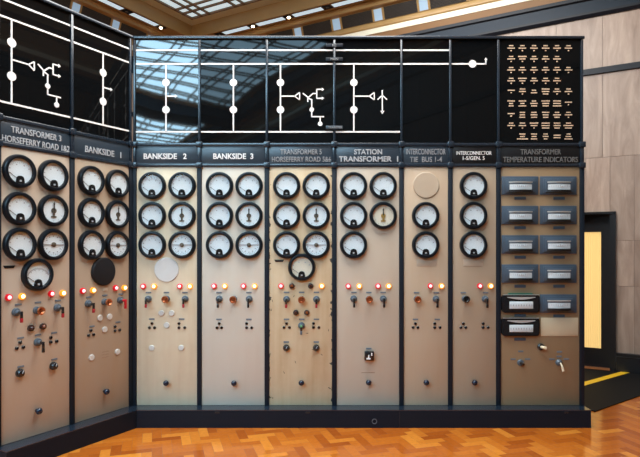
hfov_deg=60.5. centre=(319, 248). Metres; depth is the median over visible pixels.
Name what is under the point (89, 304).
switch
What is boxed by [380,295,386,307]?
switch
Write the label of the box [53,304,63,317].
switch
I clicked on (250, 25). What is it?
recessed light
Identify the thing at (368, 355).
switch
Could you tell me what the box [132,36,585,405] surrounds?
frame
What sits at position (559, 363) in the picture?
switch
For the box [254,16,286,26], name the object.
glass strip
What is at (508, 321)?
hood
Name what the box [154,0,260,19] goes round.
window
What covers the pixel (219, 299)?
switch
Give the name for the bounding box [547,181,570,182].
hood
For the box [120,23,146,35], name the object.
air vent
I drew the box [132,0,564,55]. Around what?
trim
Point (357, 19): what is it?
air vent
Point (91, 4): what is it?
trim
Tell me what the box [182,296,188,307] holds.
switch
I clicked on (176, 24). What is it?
ceiling
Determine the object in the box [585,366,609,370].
trim
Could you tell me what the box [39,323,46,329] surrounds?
lamp
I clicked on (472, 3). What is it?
trim
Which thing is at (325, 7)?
recessed light
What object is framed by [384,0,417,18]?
air vent
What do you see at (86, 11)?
air vent
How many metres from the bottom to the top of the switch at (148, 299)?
0.106 m
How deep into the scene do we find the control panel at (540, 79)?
5.05 m
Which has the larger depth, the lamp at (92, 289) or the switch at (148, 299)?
the switch at (148, 299)
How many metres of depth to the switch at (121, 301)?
4.91 m
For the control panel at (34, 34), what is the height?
3.368 m
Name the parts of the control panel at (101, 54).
mimic panel, plate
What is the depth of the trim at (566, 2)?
7.81 m
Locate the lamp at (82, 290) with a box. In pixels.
[80,288,85,293]
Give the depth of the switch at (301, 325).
5.04 m
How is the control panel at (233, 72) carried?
attached to the frame at (450, 165)
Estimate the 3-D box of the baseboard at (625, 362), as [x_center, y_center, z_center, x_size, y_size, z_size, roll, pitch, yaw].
[4.473,1.469,6.699,1.512,0.262,0.061,0,0,30]
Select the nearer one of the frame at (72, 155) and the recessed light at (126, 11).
the frame at (72, 155)
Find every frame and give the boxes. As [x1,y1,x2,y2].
[0,0,133,446]
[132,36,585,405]
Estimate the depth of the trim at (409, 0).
8.71 m
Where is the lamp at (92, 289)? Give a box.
[90,287,95,292]
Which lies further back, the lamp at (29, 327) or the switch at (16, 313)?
the lamp at (29, 327)
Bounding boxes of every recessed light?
[121,9,132,13]
[156,25,165,29]
[247,24,257,27]
[283,14,293,18]
[322,5,332,9]
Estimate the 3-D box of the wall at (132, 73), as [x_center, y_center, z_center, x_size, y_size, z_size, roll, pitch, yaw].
[-8.151,-1.400,1.282,0.200,6.000,22.470,0,0,30]
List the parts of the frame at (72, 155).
post, rail, rail, post, rail, post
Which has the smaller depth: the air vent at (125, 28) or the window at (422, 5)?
the window at (422, 5)
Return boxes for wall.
[132,73,132,161]
[497,9,639,353]
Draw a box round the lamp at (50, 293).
[48,291,54,296]
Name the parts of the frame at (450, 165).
post, post, post, post, panel, rail, rail, rail, post, post, post, post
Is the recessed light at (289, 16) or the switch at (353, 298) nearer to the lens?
the switch at (353, 298)
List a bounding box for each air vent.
[50,0,70,7]
[81,6,110,25]
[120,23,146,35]
[267,29,292,35]
[303,20,331,35]
[341,10,372,28]
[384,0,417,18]
[430,0,465,8]
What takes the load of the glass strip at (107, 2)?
attached to the ceiling
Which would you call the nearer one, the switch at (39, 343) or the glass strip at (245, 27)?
the switch at (39, 343)
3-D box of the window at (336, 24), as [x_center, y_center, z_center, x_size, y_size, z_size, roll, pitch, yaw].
[0.271,-3.682,8.999,0.196,0.179,0.077,0,0,30]
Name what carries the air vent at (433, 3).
attached to the wall at (611, 100)
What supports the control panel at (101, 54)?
attached to the frame at (72, 155)
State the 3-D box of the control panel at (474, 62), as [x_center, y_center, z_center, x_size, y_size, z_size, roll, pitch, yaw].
[1.421,-0.246,5.022,0.418,3.368,0.101,0,0,0]
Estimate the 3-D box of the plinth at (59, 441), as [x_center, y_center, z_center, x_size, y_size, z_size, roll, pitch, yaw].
[-2.106,1.519,4.553,0.458,0.160,1.260,0,0,30]
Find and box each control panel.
[0,0,69,445]
[74,15,129,422]
[136,40,197,404]
[201,40,265,404]
[268,40,332,404]
[336,40,399,404]
[403,40,448,404]
[452,40,496,404]
[500,40,579,404]
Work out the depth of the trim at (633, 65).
7.11 m
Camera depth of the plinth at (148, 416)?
4.91 m
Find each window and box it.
[69,0,82,13]
[110,18,121,29]
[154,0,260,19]
[292,26,303,35]
[330,17,342,31]
[372,7,384,21]
[417,0,430,11]
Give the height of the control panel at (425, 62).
3.368 m
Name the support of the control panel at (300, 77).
attached to the frame at (450, 165)
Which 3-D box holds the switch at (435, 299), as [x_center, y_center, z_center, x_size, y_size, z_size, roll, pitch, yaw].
[1.066,0.481,5.013,0.063,0.106,0.083,0,0,0]
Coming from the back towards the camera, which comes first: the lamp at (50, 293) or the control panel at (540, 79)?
the control panel at (540, 79)
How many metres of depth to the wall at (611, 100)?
7.10 m
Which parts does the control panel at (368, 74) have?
mimic panel, plate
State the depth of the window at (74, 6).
8.42 m
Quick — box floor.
[57,396,639,456]
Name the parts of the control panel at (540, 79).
label plate, label plate, label plate, label plate, label plate, label plate, mimic panel, plate, label plate, label plate, label plate, label plate, label plate, blank plate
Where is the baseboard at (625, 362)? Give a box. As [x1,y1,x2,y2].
[616,352,639,373]
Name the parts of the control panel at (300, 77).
rotary knob, mimic panel, plate, rotary knob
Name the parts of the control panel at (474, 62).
blank plate, mimic panel, plate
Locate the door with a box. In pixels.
[585,211,615,370]
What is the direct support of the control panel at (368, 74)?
attached to the frame at (450, 165)
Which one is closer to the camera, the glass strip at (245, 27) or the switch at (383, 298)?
the switch at (383, 298)
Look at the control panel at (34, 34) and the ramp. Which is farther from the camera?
the ramp
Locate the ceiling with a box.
[93,0,371,35]
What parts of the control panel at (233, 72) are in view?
mimic panel, plate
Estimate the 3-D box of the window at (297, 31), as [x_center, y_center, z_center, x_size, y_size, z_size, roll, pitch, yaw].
[-0.372,-3.682,9.370,0.196,0.179,0.077,0,0,30]
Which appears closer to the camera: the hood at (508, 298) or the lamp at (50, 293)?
the lamp at (50, 293)
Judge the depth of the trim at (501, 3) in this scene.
8.20 m
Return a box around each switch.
[11,308,22,322]
[34,338,44,352]
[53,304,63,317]
[85,300,94,312]
[117,297,126,308]
[145,296,151,307]
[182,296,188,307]
[216,296,222,307]
[246,296,252,307]
[283,296,289,307]
[298,322,304,334]
[313,296,319,307]
[350,295,356,307]
[364,351,373,360]
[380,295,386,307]
[432,296,438,307]
[482,296,488,307]
[517,359,524,365]
[555,359,564,371]
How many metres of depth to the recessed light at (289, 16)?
9.13 m
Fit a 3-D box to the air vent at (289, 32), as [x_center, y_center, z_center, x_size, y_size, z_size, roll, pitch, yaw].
[-0.691,-3.684,9.560,0.534,0.172,0.067,0,0,30]
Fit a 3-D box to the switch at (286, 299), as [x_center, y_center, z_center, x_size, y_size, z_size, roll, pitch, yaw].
[-0.308,0.483,5.013,0.063,0.106,0.083,0,0,0]
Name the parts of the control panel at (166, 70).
mimic panel, plate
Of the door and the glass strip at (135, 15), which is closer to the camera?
the door
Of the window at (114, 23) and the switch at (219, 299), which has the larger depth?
the window at (114, 23)
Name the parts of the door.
glass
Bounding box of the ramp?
[584,368,639,411]
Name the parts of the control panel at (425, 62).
mimic panel, plate, blank plate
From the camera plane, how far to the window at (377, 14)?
8.63 m
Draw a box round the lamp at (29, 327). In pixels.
[27,325,34,330]
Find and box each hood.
[507,297,534,299]
[507,320,534,322]
[509,181,532,182]
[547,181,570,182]
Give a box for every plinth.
[0,406,136,456]
[134,405,590,427]
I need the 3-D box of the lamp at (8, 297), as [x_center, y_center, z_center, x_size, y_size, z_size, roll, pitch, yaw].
[-2.292,0.357,4.046,0.022,0.051,0.051,0,0,30]
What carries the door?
in the wall at (611, 100)
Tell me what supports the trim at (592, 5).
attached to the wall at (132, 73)
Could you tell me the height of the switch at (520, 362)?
0.060 m
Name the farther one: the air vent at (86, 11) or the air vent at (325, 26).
the air vent at (325, 26)
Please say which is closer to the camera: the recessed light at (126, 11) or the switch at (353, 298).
the switch at (353, 298)
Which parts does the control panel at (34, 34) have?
rotary knob, mimic panel, plate, selector knob, rotary knob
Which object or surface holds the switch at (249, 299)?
attached to the control panel at (233, 72)
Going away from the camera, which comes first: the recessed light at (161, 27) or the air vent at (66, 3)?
the air vent at (66, 3)
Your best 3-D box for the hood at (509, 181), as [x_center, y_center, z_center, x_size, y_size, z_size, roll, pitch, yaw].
[1.837,-0.612,5.019,0.236,0.010,0.030,0,0,0]
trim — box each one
[70,0,471,39]
[72,0,408,35]
[132,0,500,44]
[132,0,529,49]
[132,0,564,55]
[132,0,590,59]
[132,0,639,67]
[132,61,639,116]
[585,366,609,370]
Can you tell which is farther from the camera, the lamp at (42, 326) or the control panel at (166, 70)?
the control panel at (166, 70)
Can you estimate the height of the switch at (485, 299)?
0.106 m
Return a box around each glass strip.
[97,0,125,10]
[127,12,160,26]
[221,25,251,34]
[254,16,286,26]
[290,6,324,17]
[329,0,364,7]
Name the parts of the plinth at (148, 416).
plate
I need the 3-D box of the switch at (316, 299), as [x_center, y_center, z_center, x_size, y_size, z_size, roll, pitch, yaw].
[-0.033,0.483,5.013,0.063,0.106,0.083,0,0,0]
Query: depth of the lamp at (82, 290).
4.57 m
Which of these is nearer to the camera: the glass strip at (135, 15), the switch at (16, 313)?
the switch at (16, 313)
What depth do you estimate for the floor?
4.56 m
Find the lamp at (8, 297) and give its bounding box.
[5,294,12,300]
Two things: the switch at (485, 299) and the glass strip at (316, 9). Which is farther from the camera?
the glass strip at (316, 9)
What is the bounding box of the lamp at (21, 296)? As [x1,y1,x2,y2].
[18,293,25,299]
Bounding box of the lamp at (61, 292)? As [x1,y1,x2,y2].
[59,290,65,295]
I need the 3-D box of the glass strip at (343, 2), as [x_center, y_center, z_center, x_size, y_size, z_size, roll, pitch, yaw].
[0.442,-3.870,8.596,0.590,0.012,0.154,0,0,30]
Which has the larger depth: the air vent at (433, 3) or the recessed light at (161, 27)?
the recessed light at (161, 27)
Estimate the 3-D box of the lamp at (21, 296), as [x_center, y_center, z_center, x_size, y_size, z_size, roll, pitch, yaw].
[-2.241,0.357,4.134,0.022,0.051,0.051,0,0,30]
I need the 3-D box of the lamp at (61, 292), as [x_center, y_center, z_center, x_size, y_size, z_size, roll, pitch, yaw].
[-2.072,0.356,4.428,0.022,0.051,0.051,0,0,30]

